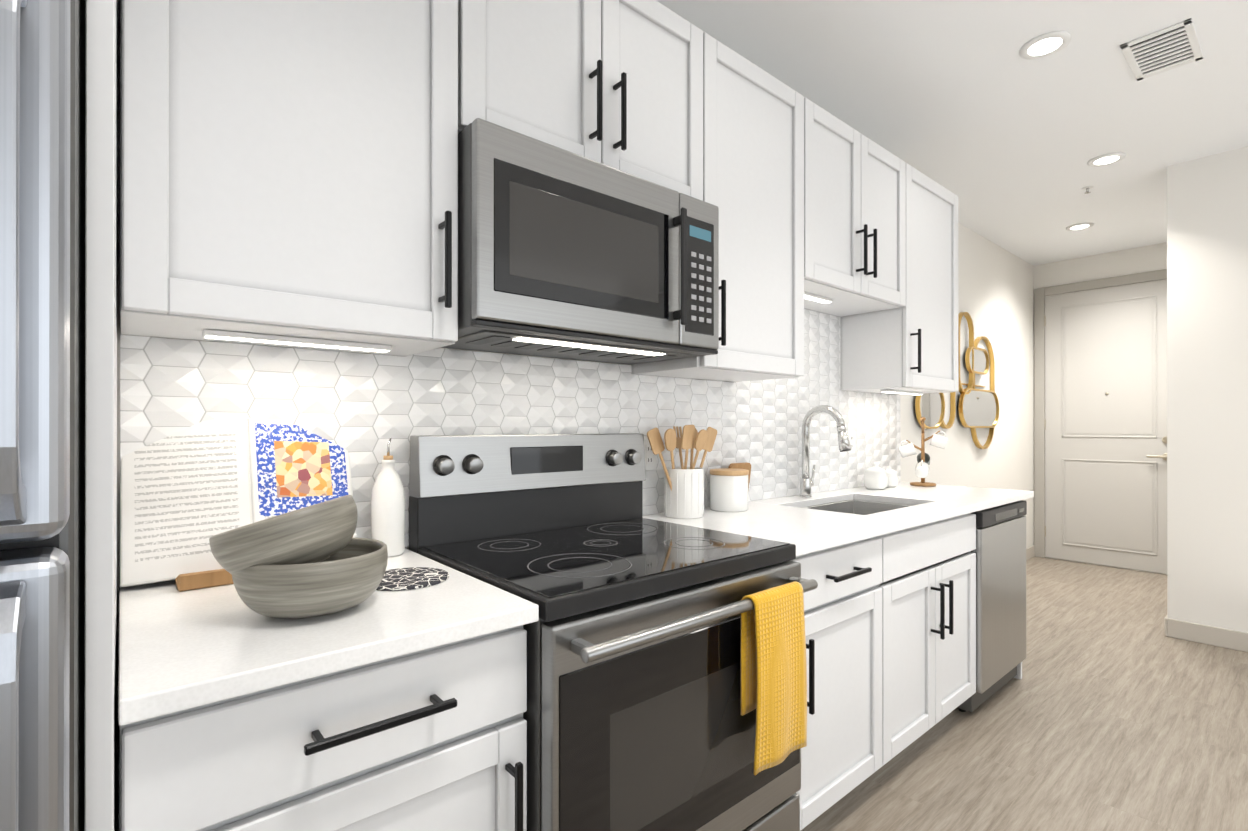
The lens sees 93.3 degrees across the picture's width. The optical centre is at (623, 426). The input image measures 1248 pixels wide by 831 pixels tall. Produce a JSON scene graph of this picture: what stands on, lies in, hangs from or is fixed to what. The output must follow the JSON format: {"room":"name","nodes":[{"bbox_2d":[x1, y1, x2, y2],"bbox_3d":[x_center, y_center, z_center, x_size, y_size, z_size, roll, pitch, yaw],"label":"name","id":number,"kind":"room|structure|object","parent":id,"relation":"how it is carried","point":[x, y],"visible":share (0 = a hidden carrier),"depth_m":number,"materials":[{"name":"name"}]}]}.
{"room":"kitchen","nodes":[
{"label":"kitchen","id":0,"kind":"room"},
{"bbox_2d":[116,0,1033,830],"bbox_3d":[0.560,-0.149,2.727,9.400,2.760,0.340,0,0,-41],"label":"wall","id":1,"kind":"structure","parent":0,"point":[994,292],"depth_m":4.78,"materials":[{"name":"white paint"}]},
{"bbox_2d":[120,0,457,356],"bbox_3d":[-0.664,-0.690,1.209,0.561,1.044,0.375,0,0,-41],"label":"upper cabinet","id":2,"kind":"object","parent":1,"relation":"attached to","point":[288,173],"visible":1,"depth_m":1.09,"materials":[{"name":"white paint"}]},
{"bbox_2d":[120,309,899,546],"bbox_3d":[0.289,-0.115,2.266,3.383,0.858,0.008,0,0,-41],"label":"tile backsplash","id":3,"kind":"structure","parent":1,"relation":"attached to","point":[362,409],"depth_m":1.70,"materials":[{"name":"white tile"}]},
{"bbox_2d":[644,438,655,470],"bbox_3d":[0.089,0.100,2.085,0.070,0.116,0.007,0,0,-41],"label":"electrical outlet plate","id":4,"kind":"object","parent":3,"relation":"attached to","point":[650,460],"visible":0.67,"depth_m":2.08,"materials":[{"name":"white plastic"}]},
{"bbox_2d":[848,431,854,453],"bbox_3d":[1.157,0.081,2.998,0.070,0.116,0.007,0,0,-41],"label":"electrical outlet plate","id":5,"kind":"object","parent":3,"relation":"attached to","point":[851,435],"visible":0.92,"depth_m":3.00,"materials":[{"name":"white plastic"}]},
{"bbox_2d":[458,0,702,200],"bbox_3d":[-0.148,-0.933,1.650,0.788,0.555,0.375,0,0,-41],"label":"upper cabinet","id":6,"kind":"object","parent":1,"relation":"attached to","point":[617,84],"visible":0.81,"depth_m":1.52,"materials":[{"name":"white paint"}]},
{"bbox_2d":[441,118,718,364],"bbox_3d":[-0.130,-0.427,1.621,0.775,0.443,0.439,0,0,-41],"label":"over-the-range microwave","id":7,"kind":"object","parent":6,"relation":"attached to","point":[564,254],"visible":0.98,"depth_m":1.42,"materials":[{"name":"metal"}]},
{"bbox_2d":[631,32,803,381],"bbox_3d":[0.357,-0.695,2.081,0.556,1.030,0.375,0,0,-41],"label":"upper cabinet","id":8,"kind":"object","parent":1,"relation":"attached to","point":[753,152],"visible":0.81,"depth_m":1.98,"materials":[{"name":"white paint"}]},
{"bbox_2d":[804,97,905,316],"bbox_3d":[0.883,-0.870,2.531,0.821,0.678,0.375,0,0,-41],"label":"upper cabinet","id":9,"kind":"object","parent":1,"relation":"attached to","point":[854,222],"visible":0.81,"depth_m":2.39,"materials":[{"name":"white paint"}]},
{"bbox_2d":[841,163,958,394],"bbox_3d":[1.431,-0.687,2.999,0.611,1.044,0.375,0,0,-41],"label":"upper cabinet","id":10,"kind":"object","parent":1,"relation":"attached to","point":[910,347],"visible":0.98,"depth_m":2.86,"materials":[{"name":"white paint"}]},
{"bbox_2d":[915,312,998,448],"bbox_3d":[2.500,-0.337,4.379,1.515,1.040,0.048,0,0,-41],"label":"art","id":11,"kind":"object","parent":1,"relation":"attached to","point":[978,408],"visible":0.79,"depth_m":4.50,"materials":[{"name":"gold metal"}]},
{"bbox_2d":[1026,545,1034,559],"bbox_3d":[2.675,1.181,4.551,3.211,0.105,0.012,0,0,-41],"label":"baseboard","id":12,"kind":"structure","parent":1,"relation":"attached to","point":[1030,552],"depth_m":5.49,"materials":[{"name":"beige paint"}]},
{"bbox_2d":[656,0,1247,265],"bbox_3d":[2.461,-1.582,0.506,9.400,0.100,6.490,0,0,-41],"label":"ceiling","id":13,"kind":"structure","parent":0,"point":[984,121],"depth_m":2.72,"materials":[{"name":"white paint"}]},
{"bbox_2d":[1019,31,1070,59],"bbox_3d":[1.688,-1.524,2.364,0.170,0.010,0.170,0,0,-41],"label":"recessed light","id":14,"kind":"object","parent":13,"relation":"in","point":[1045,45],"visible":1,"depth_m":2.36,"materials":[{"name":"white plastic"}]},
{"bbox_2d":[1066,222,1093,230],"bbox_3d":[3.480,-1.521,4.501,0.170,0.010,0.170,0,0,-41],"label":"recessed light","id":15,"kind":"object","parent":13,"relation":"in","point":[1078,226],"visible":1,"depth_m":4.48,"materials":[{"name":"white plastic"}]},
{"bbox_2d":[1082,186,1092,193],"bbox_3d":[2.969,-1.510,3.775,0.060,0.034,0.060,0,0,-41],"label":"sprinkler head","id":16,"kind":"object","parent":13,"relation":"attached to","point":[1086,188],"visible":1,"depth_m":3.77},
{"bbox_2d":[1087,152,1125,166],"bbox_3d":[2.760,-1.523,3.373,0.170,0.010,0.170,0,0,-41],"label":"recessed light","id":17,"kind":"object","parent":13,"relation":"in","point":[1106,159],"visible":1,"depth_m":3.36,"materials":[{"name":"white plastic"}]},
{"bbox_2d":[1120,18,1203,80],"bbox_3d":[2.195,-1.525,2.403,0.360,0.008,0.210,0,0,-41],"label":"ceiling vent","id":18,"kind":"object","parent":13,"relation":"in","point":[1164,50],"visible":1,"depth_m":2.39,"materials":[{"name":"white plastic"}]},
{"bbox_2d":[801,557,1247,830],"bbox_3d":[2.461,1.253,0.502,9.400,0.050,6.490,0,0,-41],"label":"floor","id":19,"kind":"structure","parent":0,"point":[1114,708],"depth_m":2.32,"materials":[{"name":"plastic"}]},
{"bbox_2d":[0,0,85,830],"bbox_3d":[-1.066,0.328,0.492,0.914,1.799,0.883,0,0,-41],"label":"refrigerator","id":20,"kind":"object","parent":19,"relation":"on","point":[42,386],"visible":0.96,"depth_m":0.49,"materials":[{"name":"metal"}]},
{"bbox_2d":[85,0,116,830],"bbox_3d":[-0.785,0.008,0.892,0.023,2.440,0.698,0,0,-41],"label":"panel","id":21,"kind":"object","parent":19,"relation":"on","point":[100,412],"visible":1,"depth_m":0.63,"materials":[{"name":"white paint"}]},
{"bbox_2d":[120,625,526,830],"bbox_3d":[-0.570,0.786,1.097,0.561,0.884,0.665,0,0,-41],"label":"base cabinet","id":22,"kind":"object","parent":19,"relation":"on","point":[433,739],"visible":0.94,"depth_m":0.87,"materials":[{"name":"white paint"}]},
{"bbox_2d":[119,548,538,724],"bbox_3d":[-0.574,0.329,1.101,0.561,0.030,0.653,0,0,-41],"label":"countertop","id":23,"kind":"structure","parent":22,"relation":"on","point":[182,650],"depth_m":0.89,"materials":[{"name":"stone"}]},
{"bbox_2d":[120,418,355,591],"bbox_3d":[-0.799,0.148,1.262,0.425,0.330,0.179,0,0,-41],"label":"cookbook stand","id":24,"kind":"object","parent":23,"relation":"on","point":[186,494],"visible":0.56,"depth_m":1.22,"materials":[{"name":"white paper"}]},
{"bbox_2d":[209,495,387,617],"bbox_3d":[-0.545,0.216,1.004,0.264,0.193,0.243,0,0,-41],"label":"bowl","id":25,"kind":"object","parent":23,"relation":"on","point":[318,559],"visible":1,"depth_m":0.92,"materials":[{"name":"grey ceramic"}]},
{"bbox_2d":[371,438,404,556],"bbox_3d":[-0.576,0.171,1.440,0.078,0.285,0.078,0,0,-41],"label":"oil bottle","id":26,"kind":"object","parent":23,"relation":"on","point":[388,512],"visible":0.92,"depth_m":1.41,"materials":[{"name":"white ceramic"}]},
{"bbox_2d":[376,567,448,590],"bbox_3d":[-0.446,0.310,1.202,0.170,0.005,0.170,0,0,-41],"label":"mat","id":27,"kind":"object","parent":23,"relation":"on","point":[406,578],"visible":0.83,"depth_m":1.19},
{"bbox_2d":[409,433,817,830],"bbox_3d":[-0.023,0.627,1.492,0.768,1.205,0.751,0,0,-41],"label":"range","id":28,"kind":"object","parent":19,"relation":"on","point":[666,677],"visible":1,"depth_m":1.30,"materials":[{"name":"metal"}]},
{"bbox_2d":[740,581,806,774],"bbox_3d":[0.345,0.564,1.349,0.191,0.384,0.055,0,0,-41],"label":"towel","id":29,"kind":"object","parent":28,"relation":"hanging from","point":[773,666],"depth_m":1.32,"materials":[{"name":"yellow fabric"}]},
{"bbox_2d":[790,537,881,830],"bbox_3d":[0.451,0.788,1.969,0.556,0.884,0.665,0,0,-41],"label":"base cabinet","id":30,"kind":"object","parent":19,"relation":"on","point":[841,754],"visible":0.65,"depth_m":1.77,"materials":[{"name":"white paint"}]},
{"bbox_2d":[856,513,975,786],"bbox_3d":[0.978,0.788,2.419,0.821,0.884,0.665,0,0,-41],"label":"base cabinet","id":31,"kind":"object","parent":19,"relation":"on","point":[927,585],"visible":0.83,"depth_m":2.16,"materials":[{"name":"white paint"}]},
{"bbox_2d":[643,482,1033,556],"bbox_3d":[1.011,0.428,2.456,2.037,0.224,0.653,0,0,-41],"label":"countertop","id":32,"kind":"structure","parent":31,"relation":"on","point":[818,521],"depth_m":2.15,"materials":[{"name":"stone"}]},
{"bbox_2d":[647,425,716,518],"bbox_3d":[0.205,0.154,2.054,0.306,0.319,0.137,0,0,-41],"label":"utensil crock","id":33,"kind":"object","parent":32,"relation":"on","point":[684,491],"visible":1,"depth_m":2.01,"materials":[{"name":"white ceramic"}]},
{"bbox_2d":[710,468,748,511],"bbox_3d":[0.397,0.239,2.225,0.146,0.150,0.146,0,0,-41],"label":"jar","id":34,"kind":"object","parent":32,"relation":"on","point":[728,489],"visible":1,"depth_m":2.16,"materials":[{"name":"white ceramic"}]},
{"bbox_2d":[728,462,750,491],"bbox_3d":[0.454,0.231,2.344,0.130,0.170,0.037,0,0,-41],"label":"jar","id":35,"kind":"object","parent":32,"relation":"on","point":[745,465],"visible":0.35,"depth_m":2.34,"materials":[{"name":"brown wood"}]},
{"bbox_2d":[799,405,850,497],"bbox_3d":[0.883,0.112,2.558,0.102,0.406,0.242,0,0,-41],"label":"gooseneck faucet","id":36,"kind":"object","parent":32,"relation":"on","point":[806,483],"visible":1,"depth_m":2.59,"materials":[{"name":"silver metal"}]},
{"bbox_2d":[804,500,911,514],"bbox_3d":[0.964,0.443,2.427,0.639,0.194,0.394,0,0,-41],"label":"sink basin","id":37,"kind":"object","parent":32,"relation":"in","point":[860,507],"depth_m":2.67,"materials":[{"name":"metal"}]},
{"bbox_2d":[863,463,887,489],"bbox_3d":[1.263,0.250,2.959,0.113,0.131,0.113,0,0,-41],"label":"jar","id":38,"kind":"object","parent":32,"relation":"on","point":[875,477],"visible":1,"depth_m":2.92,"materials":[{"name":"white ceramic"}]},
{"bbox_2d":[886,466,898,486],"bbox_3d":[1.382,0.262,3.074,0.092,0.107,0.092,0,0,-41],"label":"jar","id":39,"kind":"object","parent":32,"relation":"on","point":[892,476],"visible":0.69,"depth_m":3.04,"materials":[{"name":"white ceramic"}]},
{"bbox_2d":[898,417,947,486],"bbox_3d":[1.590,0.135,3.130,0.240,0.362,0.226,0,0,-41],"label":"mug tree","id":40,"kind":"object","parent":32,"relation":"on","point":[922,467],"visible":1,"depth_m":3.11,"materials":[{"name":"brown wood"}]},
{"bbox_2d":[898,440,916,457],"bbox_3d":[1.513,0.119,3.159,0.072,0.090,0.066,-21,-7,18],"label":"mug","id":41,"kind":"object","parent":40,"relation":"on","point":[906,450],"depth_m":3.14,"materials":[{"name":"white ceramic"}]},
{"bbox_2d":[915,460,929,477],"bbox_3d":[1.547,0.219,3.058,0.066,0.090,0.072,0,20,29],"label":"mug","id":42,"kind":"object","parent":40,"relation":"on","point":[922,468],"depth_m":3.04,"materials":[{"name":"white ceramic"}]},
{"bbox_2d":[917,453,929,464],"bbox_3d":[1.631,0.174,3.206,0.066,0.090,0.072,0,-20,29],"label":"mug","id":43,"kind":"object","parent":40,"relation":"on","point":[927,458],"depth_m":3.20,"materials":[{"name":"grey ceramic"}]},
{"bbox_2d":[930,431,947,448],"bbox_3d":[1.659,0.069,3.093,0.072,0.090,0.066,23,11,28],"label":"mug","id":44,"kind":"object","parent":40,"relation":"on","point":[937,440],"depth_m":3.08,"materials":[{"name":"white ceramic"}]},
{"bbox_2d":[957,500,1026,711],"bbox_3d":[1.516,0.795,2.882,0.590,0.872,0.624,0,0,-41],"label":"dishwasher","id":45,"kind":"object","parent":19,"relation":"on","point":[1000,550],"visible":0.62,"depth_m":2.60,"materials":[{"name":"metal"}]},
{"bbox_2d":[1014,662,1021,679],"bbox_3d":[1.734,0.790,3.100,0.019,0.884,0.613,0,0,-41],"label":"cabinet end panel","id":46,"kind":"object","parent":19,"relation":"on","point":[1019,672],"visible":0.15,"depth_m":2.87,"materials":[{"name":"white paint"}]},
{"bbox_2d":[1033,242,1166,574],"bbox_3d":[4.434,-0.145,5.083,0.150,2.760,1.490,0,0,-41],"label":"wall","id":47,"kind":"structure","parent":0,"point":[1148,258],"depth_m":5.21,"materials":[{"name":"white paint"}]},
{"bbox_2d":[1034,269,1166,573],"bbox_3d":[4.228,-0.033,5.161,0.060,2.535,1.085,0,0,-41],"label":"door","id":48,"kind":"structure","parent":47,"relation":"attached to","point":[1100,426],"depth_m":5.20,"materials":[{"name":"grey paint"}]},
{"bbox_2d":[1167,146,1247,632],"bbox_3d":[4.877,-0.151,1.602,0.140,2.760,5.020,0,0,-41],"label":"wall","id":49,"kind":"structure","parent":0,"point":[1207,390],"depth_m":3.32,"materials":[{"name":"white paint"}]},
{"bbox_2d":[1164,615,1247,651],"bbox_3d":[4.825,1.177,1.564,0.041,0.105,5.033,0,0,-41],"label":"baseboard","id":50,"kind":"structure","parent":49,"relation":"attached to","point":[1212,635],"depth_m":3.33,"materials":[{"name":"beige paint"}]}
]}

